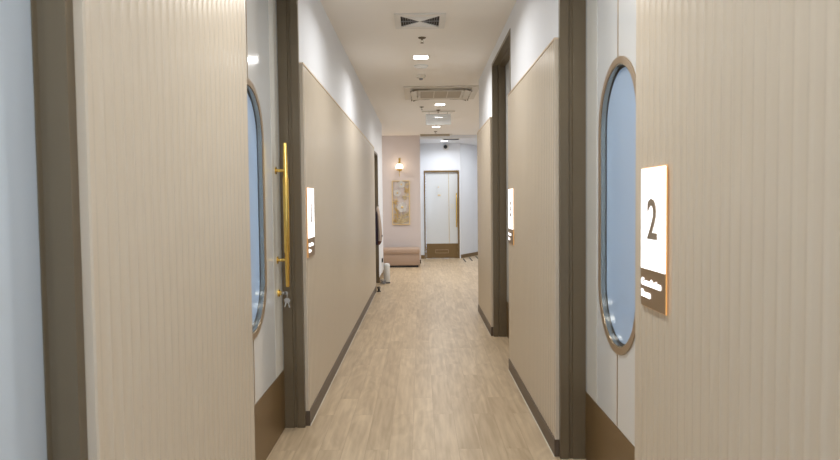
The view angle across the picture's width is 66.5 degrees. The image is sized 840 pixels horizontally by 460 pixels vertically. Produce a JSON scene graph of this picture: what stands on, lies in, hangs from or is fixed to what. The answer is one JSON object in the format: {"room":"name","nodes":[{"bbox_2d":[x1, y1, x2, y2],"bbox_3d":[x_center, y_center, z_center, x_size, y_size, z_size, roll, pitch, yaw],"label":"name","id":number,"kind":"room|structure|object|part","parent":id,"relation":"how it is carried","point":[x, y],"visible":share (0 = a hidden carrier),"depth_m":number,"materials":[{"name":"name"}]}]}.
{"room":"clinic corridor","nodes":[
{"label":"clinic corridor","id":0,"kind":"room"},
{"bbox_2d":[298,0,383,276],"bbox_3d":[-0.842,-0.242,4.394,0.260,2.825,15.400,-1,2,0],"label":"wall","id":1,"kind":"structure","parent":0,"point":[321,50],"depth_m":5.54,"materials":[{"name":"white paint"}]},
{"bbox_2d":[0,0,87,459],"bbox_3d":[-0.775,-0.028,0.728,0.130,2.710,1.215,-1,2,0],"label":"door","id":2,"kind":"structure","parent":1,"relation":"in","point":[43,412],"depth_m":1.29,"materials":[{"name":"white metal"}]},
{"bbox_2d":[73,0,254,459],"bbox_3d":[-0.694,0.179,1.972,0.034,2.189,1.251,-1,2,0],"label":"wall panel","id":3,"kind":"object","parent":1,"relation":"attached to","point":[161,85],"depth_m":1.73,"materials":[{"name":"beige laminate"}]},
{"bbox_2d":[245,0,305,459],"bbox_3d":[-0.799,-0.134,3.210,0.181,2.710,1.245,-1,2,0],"label":"door","id":4,"kind":"structure","parent":1,"relation":"in","point":[272,34],"depth_m":3.65,"materials":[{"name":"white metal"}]},
{"bbox_3d":[-0.853,-0.097,3.129,0.006,1.203,0.487,-1,2,0],"label":"glass pane","id":5,"kind":"part","parent":4,"relation":"part of","materials":[{"name":"glass"}]},
{"bbox_3d":[-0.828,-0.097,3.129,0.010,1.276,0.560,-1,2,0],"label":"oval frame","id":6,"kind":"part","parent":4,"relation":"part of","materials":[{"name":"silver metal"}]},
{"bbox_3d":[-0.838,1.040,3.261,0.047,0.353,1.219,-1,2,0],"label":"kick plate","id":7,"kind":"part","parent":4,"relation":"part of","materials":[{"name":"brown metal"}]},
{"bbox_2d":[282,291,289,306],"bbox_3d":[-0.775,0.402,3.706,0.051,0.096,0.022,-1,2,0],"label":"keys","id":8,"kind":"object","parent":4,"relation":"hanging from","point":[286,300],"visible":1,"depth_m":3.71,"materials":[{"name":"silver metal"}]},
{"bbox_3d":[-0.770,-0.086,3.685,0.034,0.828,0.034,-1,2,0],"label":"handle","id":9,"kind":"part","parent":4,"relation":"part of","materials":[{"name":"gold metal"}]},
{"bbox_2d":[306,187,314,257],"bbox_3d":[-0.680,-0.049,3.995,0.009,0.428,0.235,-1,2,0],"label":"room sign","id":10,"kind":"object","parent":1,"relation":"attached to","point":[309,191],"visible":1,"depth_m":3.97,"materials":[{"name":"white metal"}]},
{"bbox_2d":[299,62,376,425],"bbox_3d":[-0.690,-0.028,6.780,0.034,2.189,5.872,-1,2,0],"label":"wall panel","id":11,"kind":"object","parent":1,"relation":"attached to","point":[337,159],"depth_m":4.98,"materials":[{"name":"beige laminate"}]},
{"bbox_3d":[-0.680,1.020,6.825,0.030,0.092,5.872,-1,2,0],"label":"skirting","id":12,"kind":"part","parent":11,"relation":"part of","materials":[{"name":"brown wood"}]},
{"bbox_2d":[374,151,378,282],"bbox_3d":[-0.790,-0.167,10.263,0.181,2.170,1.080,-1,2,0],"label":"door","id":13,"kind":"structure","parent":1,"relation":"in","point":[375,153],"depth_m":10.76,"materials":[{"name":"brown wood"}]},
{"bbox_3d":[-0.706,-0.405,10.739,0.024,0.026,0.045,-1,2,0],"label":"wall hook","id":14,"kind":"object","parent":13,"relation":"attached to","visible":0},
{"bbox_2d":[375,206,382,244],"bbox_3d":[-0.693,-0.074,10.698,0.130,0.645,0.120,-1,2,0],"label":"coat","id":15,"kind":"object","parent":14,"relation":"hanging from","point":[378,227],"visible":0.96,"depth_m":10.66,"materials":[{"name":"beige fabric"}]},
{"bbox_2d":[382,135,420,259],"bbox_3d":[-1.290,-0.658,14.196,2.600,2.825,0.120,-1,2,0],"label":"wall","id":16,"kind":"structure","parent":0,"point":[406,148],"depth_m":14.12,"materials":[{"name":"paint"}]},
{"bbox_2d":[396,158,402,175],"bbox_3d":[-0.450,-1.375,14.004,0.159,0.405,0.200,-1,2,0],"label":"wall sconce","id":17,"kind":"object","parent":16,"relation":"attached to","point":[399,167],"visible":1,"depth_m":13.94,"materials":[{"name":"white glass"}]},
{"bbox_3d":[-0.450,-1.384,13.984,0.156,0.131,0.156,-1,2,0],"label":"globe","id":18,"kind":"part","parent":17,"relation":"part of","materials":[{"name":"white glass"}]},
{"bbox_2d":[392,181,409,224],"bbox_3d":[-0.420,-0.601,14.098,0.387,0.970,0.080,-1,2,0],"label":"wall art","id":19,"kind":"object","parent":16,"relation":"attached to","point":[401,207],"visible":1,"depth_m":14.10,"materials":[{"name":"gold metal"}]},
{"bbox_3d":[-0.497,-0.815,14.066,0.155,0.158,0.009,-1,2,0],"label":"flower","id":20,"kind":"part","parent":19,"relation":"part of","materials":[{"name":"white paper"}]},
{"bbox_3d":[-0.412,-1.004,14.058,0.158,0.156,0.009,-1,2,0],"label":"flower","id":21,"kind":"part","parent":19,"relation":"part of","materials":[{"name":"white paper"}]},
{"bbox_3d":[-0.393,-0.500,14.079,0.223,0.220,0.009,-1,2,0],"label":"flower","id":22,"kind":"part","parent":19,"relation":"part of","materials":[{"name":"white paper"}]},
{"bbox_2d":[320,0,516,135],"bbox_3d":[0.287,-1.778,5.203,5.800,0.150,17.750,-1,2,0],"label":"ceiling","id":23,"kind":"structure","parent":0,"point":[380,54],"depth_m":6.23,"materials":[{"name":"paint"}]},
{"bbox_2d":[394,13,445,28],"bbox_3d":[0.000,-1.694,5.192,0.410,0.012,0.410,-1,2,0],"label":"ceiling vent","id":24,"kind":"object","parent":23,"relation":"in","point":[402,20],"visible":1,"depth_m":5.18,"materials":[{"name":"white plastic"}]},
{"bbox_2d":[413,55,428,58],"bbox_3d":[0.009,-1.752,6.491,0.160,0.006,0.160,-1,2,0],"label":"recessed light","id":25,"kind":"object","parent":23,"relation":"in","point":[414,56],"visible":1,"depth_m":6.47,"materials":[{"name":"white plastic"}]},
{"bbox_2d":[414,56,427,58],"bbox_3d":[0.009,-1.753,6.491,0.144,0.004,0.144,-1,2,0],"label":"diffuser","id":26,"kind":"object","parent":25,"relation":"attached to","point":[415,57],"depth_m":6.50,"materials":[{"name":"white plastic"}]},
{"bbox_2d":[414,64,427,68],"bbox_3d":[0.011,-1.763,6.911,0.156,0.021,0.156,-1,2,0],"label":"recessed light","id":27,"kind":"object","parent":23,"relation":"in","point":[420,66],"visible":1,"depth_m":6.86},
{"bbox_2d":[416,74,425,79],"bbox_3d":[0.012,-1.769,7.431,0.112,0.054,0.112,-1,2,0],"label":"smoke detector","id":28,"kind":"object","parent":23,"relation":"attached to","point":[420,76],"visible":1,"depth_m":7.39,"materials":[{"name":"beige plastic"}]},
{"bbox_2d":[420,134,449,136],"bbox_3d":[0.325,-2.060,13.904,0.640,0.035,0.150,-1,2,0],"label":"ceiling vent","id":29,"kind":"object","parent":23,"relation":"in","point":[421,135],"visible":1,"depth_m":13.83,"materials":[{"name":"beige metal"}]},
{"bbox_2d":[422,111,454,124],"bbox_3d":[0.298,-1.817,10.381,0.540,0.218,0.100,-1,2,0],"label":"hanging sign","id":30,"kind":"object","parent":23,"relation":"hanging from","point":[431,119],"visible":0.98,"depth_m":10.38,"materials":[{"name":"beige plastic"}]},
{"bbox_3d":[0.298,-1.794,10.382,0.410,0.173,0.008,-1,2,0],"label":"acrylic blade","id":31,"kind":"part","parent":30,"relation":"part of","materials":[{"name":"white"}]},
{"bbox_2d":[403,85,478,101],"bbox_3d":[0.276,-1.820,8.600,0.970,0.058,0.970,-1,2,0],"label":"air conditioner","id":32,"kind":"object","parent":23,"relation":"attached to","point":[414,93],"visible":1,"depth_m":8.47,"materials":[{"name":"beige plastic"}]},
{"bbox_2d":[421,91,461,97],"bbox_3d":[0.276,-1.828,8.599,0.536,0.018,0.536,-1,2,0],"label":"grille","id":33,"kind":"object","parent":32,"relation":"attached to","point":[424,94],"depth_m":8.59,"materials":[{"name":"beige plastic"}]},
{"bbox_2d":[266,255,585,459],"bbox_3d":[0.321,1.109,6.954,5.800,0.120,21.000,-1,2,0],"label":"floor","id":34,"kind":"structure","parent":0,"point":[422,376],"depth_m":4.61,"materials":[{"name":"brown wood"}]},
{"bbox_2d":[384,263,389,283],"bbox_3d":[-0.558,0.726,10.761,0.120,0.339,0.120,-1,2,0],"label":"canister","id":35,"kind":"object","parent":34,"relation":"on","point":[386,265],"visible":0.87,"depth_m":10.72,"materials":[{"name":"white plastic"}]},
{"bbox_2d":[383,247,419,266],"bbox_3d":[-0.715,0.581,13.645,1.430,0.385,0.635,-1,2,0],"label":"bench","id":36,"kind":"object","parent":34,"relation":"on","point":[395,256],"visible":0.54,"depth_m":13.34,"materials":[{"name":"pink leather"}]},
{"bbox_2d":[383,247,419,253],"bbox_3d":[-0.717,0.444,13.641,1.430,0.111,0.630,-1,2,0],"label":"cushion","id":37,"kind":"object","parent":36,"relation":"on","point":[386,250],"depth_m":13.33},
{"bbox_2d":[420,143,460,257],"bbox_3d":[0.431,-0.730,15.418,1.080,2.825,0.150,-1,2,0],"label":"wall","id":38,"kind":"structure","parent":0,"point":[433,157],"depth_m":15.31,"materials":[{"name":"white paint"}]},
{"bbox_2d":[424,170,459,258],"bbox_3d":[0.523,-0.372,15.396,0.845,2.110,0.164,-1,2,0],"label":"door","id":39,"kind":"structure","parent":38,"relation":"in","point":[441,213],"depth_m":15.38,"materials":[{"name":"white wood"}]},
{"bbox_2d":[437,185,440,195],"bbox_3d":[0.456,-0.943,15.358,0.085,0.255,0.010,-1,2,0],"label":"number plate","id":40,"kind":"object","parent":39,"relation":"attached to","point":[438,186],"visible":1,"depth_m":15.35,"materials":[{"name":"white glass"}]},
{"bbox_3d":[0.533,0.502,15.447,0.769,0.352,0.047,-1,2,0],"label":"kick plate","id":41,"kind":"part","parent":39,"relation":"part of","materials":[{"name":"brown metal"}]},
{"bbox_3d":[0.876,-0.478,15.323,0.028,0.820,0.028,-1,2,0],"label":"handle","id":42,"kind":"part","parent":39,"relation":"part of","materials":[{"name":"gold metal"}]},
{"bbox_2d":[443,144,448,149],"bbox_3d":[0.617,-1.978,15.240,0.150,0.150,0.098,-1,2,0],"label":"security camera","id":43,"kind":"object","parent":38,"relation":"attached to","point":[445,146],"visible":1,"depth_m":15.24,"materials":[{"name":"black plastic"}]},
{"bbox_2d":[420,135,476,145],"bbox_3d":[1.595,-2.208,15.693,3.200,0.220,3.250,-1,2,0],"label":"ceiling","id":44,"kind":"structure","parent":0,"point":[464,139],"depth_m":14.40,"materials":[{"name":"white paint"}]},
{"bbox_2d":[457,143,477,254],"bbox_3d":[1.356,-0.773,16.197,0.150,2.825,1.871,1,3,29],"label":"wall","id":45,"kind":"structure","parent":0,"point":[468,153],"depth_m":15.77,"materials":[{"name":"white paint"}]},
{"bbox_2d":[461,252,477,257],"bbox_3d":[1.442,0.596,16.216,0.012,0.085,1.871,1,3,29],"label":"baseboard","id":46,"kind":"structure","parent":45,"relation":"attached to","point":[473,253],"depth_m":15.80,"materials":[{"name":"brown wood"}]},
{"bbox_2d":[479,0,558,129],"bbox_3d":[0.853,-0.169,2.259,0.260,2.825,11.130,-1,2,0],"label":"wall","id":47,"kind":"structure","parent":0,"point":[532,24],"depth_m":4.44,"materials":[{"name":"white paint"}]},
{"bbox_2d":[477,117,492,335],"bbox_3d":[0.714,-0.058,7.112,0.033,2.189,1.442,-1,2,0],"label":"wall panel","id":48,"kind":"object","parent":47,"relation":"attached to","point":[484,135],"depth_m":6.89,"materials":[{"name":"beige laminate"}]},
{"bbox_3d":[0.728,0.990,7.157,0.029,0.092,1.442,-1,2,0],"label":"skirting","id":49,"kind":"part","parent":48,"relation":"part of","materials":[{"name":"brown wood"}]},
{"bbox_2d":[492,29,510,338],"bbox_3d":[0.819,-0.261,5.734,0.192,2.710,1.290,-1,2,0],"label":"door","id":50,"kind":"structure","parent":47,"relation":"in","point":[501,64],"depth_m":6.33,"materials":[{"name":"brown wood"}]},
{"bbox_3d":[0.890,0.911,5.784,0.045,0.355,1.264,-1,2,0],"label":"kick plate","id":51,"kind":"part","parent":50,"relation":"part of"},
{"bbox_2d":[508,188,513,244],"bbox_3d":[0.698,-0.104,4.915,0.009,0.428,0.250,-1,2,0],"label":"room sign","id":52,"kind":"object","parent":47,"relation":"attached to","point":[510,191],"visible":1,"depth_m":4.88,"materials":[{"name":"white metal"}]},
{"bbox_2d":[507,37,558,456],"bbox_3d":[0.712,0.067,4.215,0.033,2.189,1.762,-1,2,0],"label":"wall panel","id":53,"kind":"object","parent":47,"relation":"attached to","point":[533,102],"depth_m":3.82,"materials":[{"name":"beige laminate"}]},
{"bbox_3d":[0.725,1.114,4.260,0.029,0.092,1.762,-1,2,0],"label":"skirting","id":54,"kind":"part","parent":53,"relation":"part of","materials":[{"name":"brown wood"}]},
{"bbox_2d":[558,0,635,459],"bbox_3d":[0.816,-0.130,2.701,0.192,2.710,1.240,-1,2,0],"label":"door","id":55,"kind":"structure","parent":47,"relation":"in","point":[597,38],"depth_m":3.08,"materials":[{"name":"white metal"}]},
{"bbox_3d":[0.887,1.042,2.752,0.047,0.353,1.214,-1,2,0],"label":"kick plate","id":56,"kind":"part","parent":55,"relation":"part of","materials":[{"name":"brown metal"}]},
{"bbox_3d":[0.852,-0.100,2.761,0.010,1.276,0.560,-1,2,0],"label":"oval frame","id":57,"kind":"part","parent":55,"relation":"part of","materials":[{"name":"brown metal"}]},
{"bbox_3d":[0.877,-0.100,2.761,0.006,1.203,0.487,-1,2,0],"label":"glass pane","id":58,"kind":"part","parent":55,"relation":"part of","materials":[{"name":"glass"}]},
{"bbox_2d":[641,165,667,315],"bbox_3d":[0.695,0.025,1.910,0.009,0.428,0.204,-1,2,0],"label":"room sign","id":59,"kind":"object","parent":47,"relation":"attached to","point":[654,180],"visible":1,"depth_m":1.89,"materials":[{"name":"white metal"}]},
{"bbox_2d":[635,0,839,459],"bbox_3d":[0.709,0.187,1.425,0.033,2.189,1.333,-1,2,0],"label":"wall panel","id":60,"kind":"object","parent":47,"relation":"attached to","point":[739,100],"depth_m":1.40,"materials":[{"name":"beige laminate"}]}
]}

